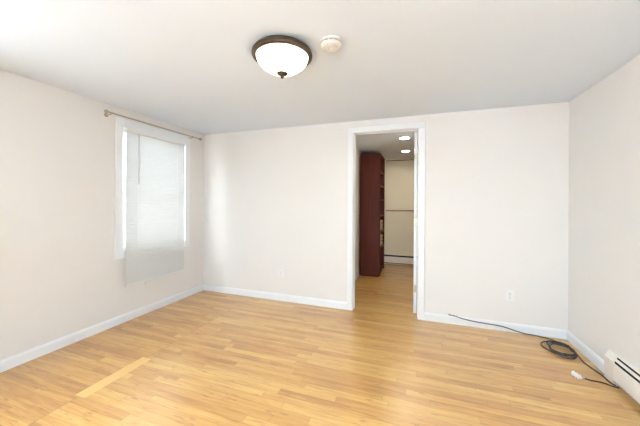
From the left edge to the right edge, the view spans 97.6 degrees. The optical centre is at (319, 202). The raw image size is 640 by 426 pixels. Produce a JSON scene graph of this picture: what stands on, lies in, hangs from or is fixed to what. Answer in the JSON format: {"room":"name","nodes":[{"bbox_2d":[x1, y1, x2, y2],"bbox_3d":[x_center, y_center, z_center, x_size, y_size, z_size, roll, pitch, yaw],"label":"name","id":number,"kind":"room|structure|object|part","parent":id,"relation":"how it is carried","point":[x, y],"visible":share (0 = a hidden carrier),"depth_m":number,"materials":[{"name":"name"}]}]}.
{"room":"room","nodes":[
{"label":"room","id":0,"kind":"room"},
{"bbox_2d":[0,69,203,359],"bbox_3d":[-2.509,0.139,2.031,0.120,2.288,4.484,0,0,19],"label":"wall","id":1,"kind":"structure","parent":0,"point":[61,276],"depth_m":2.48,"materials":[{"name":"beige paint"}]},
{"bbox_2d":[0,284,203,372],"bbox_3d":[-2.453,1.240,2.009,0.014,0.088,4.484,0,0,19],"label":"baseboard","id":2,"kind":"structure","parent":1,"relation":"attached to","point":[8,363],"depth_m":2.65,"materials":[{"name":"white wood"}]},
{"bbox_2d":[115,117,189,259],"bbox_3d":[-2.018,-0.148,3.404,0.140,1.486,1.002,0,0,19],"label":"window","id":3,"kind":"structure","parent":1,"relation":"in","point":[120,123],"depth_m":3.04,"materials":[{"name":"white wood"}]},
{"bbox_3d":[-2.017,0.188,3.394,0.032,0.612,0.825,0,0,19],"label":"sash","id":4,"kind":"part","parent":3,"relation":"part of","materials":[{"name":"white wood"}]},
{"bbox_3d":[-2.017,0.188,3.394,0.004,0.532,0.745,0,0,19],"label":"glass pane","id":5,"kind":"part","parent":3,"relation":"part of","materials":[{"name":"white"}]},
{"bbox_3d":[-2.046,-0.435,3.406,0.004,0.633,0.745,0,0,19],"label":"glass pane","id":6,"kind":"part","parent":3,"relation":"part of","materials":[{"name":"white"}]},
{"bbox_2d":[124,127,184,286],"bbox_3d":[-1.946,0.066,3.363,0.060,1.742,0.802,0,0,19],"label":"window blind","id":7,"kind":"object","parent":3,"relation":"attached to","point":[154,243],"visible":1,"depth_m":3.29,"materials":[{"name":"white plastic"}]},
{"bbox_3d":[-1.946,0.892,3.361,0.022,0.014,0.794,0,0,19],"label":"rail","id":8,"kind":"part","parent":7,"relation":"part of","materials":[{"name":"white plastic"}]},
{"bbox_2d":[104,110,201,140],"bbox_3d":[-1.924,-0.889,3.365,0.094,0.052,1.305,0,0,19],"label":"curtain rod","id":9,"kind":"object","parent":1,"relation":"attached to","point":[105,111],"visible":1,"depth_m":3.11,"materials":[{"name":"silver metal"}]},
{"bbox_2d":[0,0,639,134],"bbox_3d":[-0.410,-1.016,1.238,4.591,0.050,4.604,0,0,19],"label":"ceiling","id":10,"kind":"structure","parent":0,"point":[187,64],"depth_m":1.86,"materials":[{"name":"white paint"}]},
{"bbox_2d":[251,35,311,78],"bbox_3d":[-0.244,-0.897,1.816,0.390,0.186,0.390,0,0,19],"label":"ceiling light","id":11,"kind":"object","parent":10,"relation":"attached to","point":[282,56],"visible":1,"depth_m":1.71,"materials":[{"name":"white glass"}]},
{"bbox_3d":[-0.244,-0.889,1.816,0.333,0.112,0.333,0,0,19],"label":"lamp shade","id":12,"kind":"part","parent":11,"relation":"part of","materials":[{"name":"white glass"}]},
{"bbox_2d":[320,35,341,51],"bbox_3d":[0.069,-0.965,1.715,0.134,0.045,0.134,0,0,19],"label":"smoke detector","id":13,"kind":"object","parent":10,"relation":"attached to","point":[329,43],"visible":1,"depth_m":1.68,"materials":[{"name":"white plastic"}]},
{"bbox_3d":[0.069,-0.982,1.715,0.134,0.011,0.134,0,0,19],"label":"plate","id":14,"kind":"part","parent":13,"relation":"part of","materials":[{"name":"white plastic"}]},
{"bbox_2d":[0,264,639,425],"bbox_3d":[0.049,1.325,2.601,4.591,0.051,7.490,0,0,19],"label":"floor","id":15,"kind":"structure","parent":0,"point":[202,358],"depth_m":2.12,"materials":[{"name":"brown wood"}]},
{"bbox_2d":[359,153,384,276],"bbox_3d":[0.988,0.224,5.252,0.359,2.165,0.670,0,0,19],"label":"bookcase","id":16,"kind":"object","parent":15,"relation":"on","point":[372,166],"visible":1,"depth_m":4.94,"materials":[{"name":"brown wood"}]},
{"bbox_3d":[1.095,0.215,5.558,0.359,2.145,0.022,0,0,19],"label":"panel","id":17,"kind":"part","parent":16,"relation":"part of","materials":[{"name":"brown wood"}]},
{"bbox_2d":[448,314,615,385],"bbox_3d":[1.942,1.259,2.647,0.484,0.106,1.257,0,0,-35],"label":"coaxial cable","id":18,"kind":"object","parent":15,"relation":"on","point":[575,355],"visible":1,"depth_m":2.49,"materials":[{"name":"black rubber"}]},
{"bbox_2d":[571,371,619,388],"bbox_3d":[2.000,1.296,2.041,0.255,0.038,0.063,0,0,39],"label":"cable","id":19,"kind":"object","parent":15,"relation":"on","point":[573,373],"visible":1,"depth_m":2.07,"materials":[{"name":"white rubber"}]},
{"bbox_2d":[355,148,362,273],"bbox_3d":[0.600,0.159,4.913,0.120,2.290,2.766,0,0,19],"label":"wall","id":20,"kind":"structure","parent":0,"point":[358,152],"depth_m":4.90,"materials":[{"name":"beige paint"}]},
{"bbox_2d":[203,102,568,330],"bbox_3d":[0.360,0.133,3.469,4.591,2.338,0.120,0,0,19],"label":"wall","id":21,"kind":"structure","parent":0,"point":[497,179],"depth_m":3.06,"materials":[{"name":"beige paint"}]},
{"bbox_2d":[278,269,282,277],"bbox_3d":[-0.518,0.942,3.705,0.072,0.116,0.009,0,0,19],"label":"wall outlet","id":22,"kind":"object","parent":21,"relation":"attached to","point":[280,271],"visible":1,"depth_m":3.70,"materials":[{"name":"beige plastic"}]},
{"bbox_2d":[203,284,566,339],"bbox_3d":[0.330,1.258,3.405,4.323,0.088,0.014,0,0,19],"label":"baseboard","id":23,"kind":"structure","parent":21,"relation":"attached to","point":[535,330],"depth_m":3.07,"materials":[{"name":"white wood"}]},
{"bbox_2d":[347,121,424,319],"bbox_3d":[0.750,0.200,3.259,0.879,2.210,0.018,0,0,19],"label":"trim","id":24,"kind":"structure","parent":21,"relation":"attached to","point":[421,125],"depth_m":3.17,"materials":[{"name":"white wood"}]},
{"bbox_2d":[413,132,417,312],"bbox_3d":[1.237,0.235,3.605,0.046,2.122,0.720,0,0,19],"label":"door","id":25,"kind":"structure","parent":21,"relation":"in","point":[415,133],"depth_m":3.28,"materials":[{"name":"white wood"}]},
{"bbox_2d":[506,290,513,301],"bbox_3d":[1.934,0.947,2.849,0.072,0.116,0.009,0,0,19],"label":"wall outlet","id":26,"kind":"object","parent":21,"relation":"attached to","point":[509,293],"visible":1,"depth_m":2.85,"materials":[{"name":"beige plastic"}]},
{"bbox_2d":[356,131,417,158],"bbox_3d":[1.560,-0.955,4.517,1.940,0.050,2.646,0,0,19],"label":"ceiling","id":27,"kind":"structure","parent":0,"point":[389,145],"depth_m":4.50,"materials":[{"name":"white paint"}]},
{"bbox_2d":[384,158,417,265],"bbox_3d":[2.008,0.169,5.823,1.940,2.290,0.120,0,0,19],"label":"wall","id":28,"kind":"structure","parent":0,"point":[399,175],"depth_m":5.88,"materials":[{"name":"beige paint"}]},
{"bbox_2d":[384,254,413,265],"bbox_3d":[1.956,1.207,5.755,1.880,0.213,0.039,0,0,19],"label":"baseboard heater","id":29,"kind":"object","parent":28,"relation":"attached to","point":[388,258],"visible":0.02,"depth_m":5.85,"materials":[{"name":"white metal"}]},
{"bbox_3d":[1.951,1.206,5.739,1.760,0.130,0.004,0,0,19],"label":"panel","id":30,"kind":"part","parent":29,"relation":"part of","materials":[{"name":"beige metal"}]},
{"bbox_2d":[386,159,413,160],"bbox_3d":[2.122,-0.793,5.547,1.555,0.156,0.330,0,0,19],"label":"pole","id":31,"kind":"object","parent":28,"relation":"attached to","point":[403,159],"visible":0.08,"depth_m":5.56,"materials":[{"name":"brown metal"}]},
{"bbox_2d":[386,210,417,211],"bbox_3d":[2.115,0.212,5.547,1.555,0.156,0.330,0,0,19],"label":"pole","id":32,"kind":"object","parent":28,"relation":"attached to","point":[386,210],"visible":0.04,"depth_m":5.56,"materials":[{"name":"silver metal"}]},
{"bbox_2d":[568,55,639,400],"bbox_3d":[1.712,0.168,0.559,0.120,2.288,4.484,0,0,19],"label":"wall","id":33,"kind":"structure","parent":0,"point":[604,120],"depth_m":2.15,"materials":[{"name":"beige paint"}]},
{"bbox_2d":[567,330,603,372],"bbox_3d":[2.276,1.271,2.399,0.014,0.088,0.634,0,0,19],"label":"baseboard","id":34,"kind":"structure","parent":33,"relation":"attached to","point":[587,352],"depth_m":2.37,"materials":[{"name":"white wood"}]},
{"bbox_2d":[604,350,639,403],"bbox_3d":[1.633,1.204,0.593,0.039,0.213,3.200,0,0,19],"label":"baseboard heater","id":35,"kind":"object","parent":33,"relation":"attached to","point":[619,372],"visible":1,"depth_m":1.93,"materials":[{"name":"white metal"}]},
{"bbox_3d":[1.617,1.209,0.598,0.004,0.124,3.000,0,0,19],"label":"panel","id":36,"kind":"part","parent":35,"relation":"part of","materials":[{"name":"white metal"}]},
{"bbox_3d":[1.644,1.199,0.589,0.016,0.200,3.200,0,0,19],"label":"panel","id":37,"kind":"part","parent":35,"relation":"part of","materials":[{"name":"white metal"}]}
]}

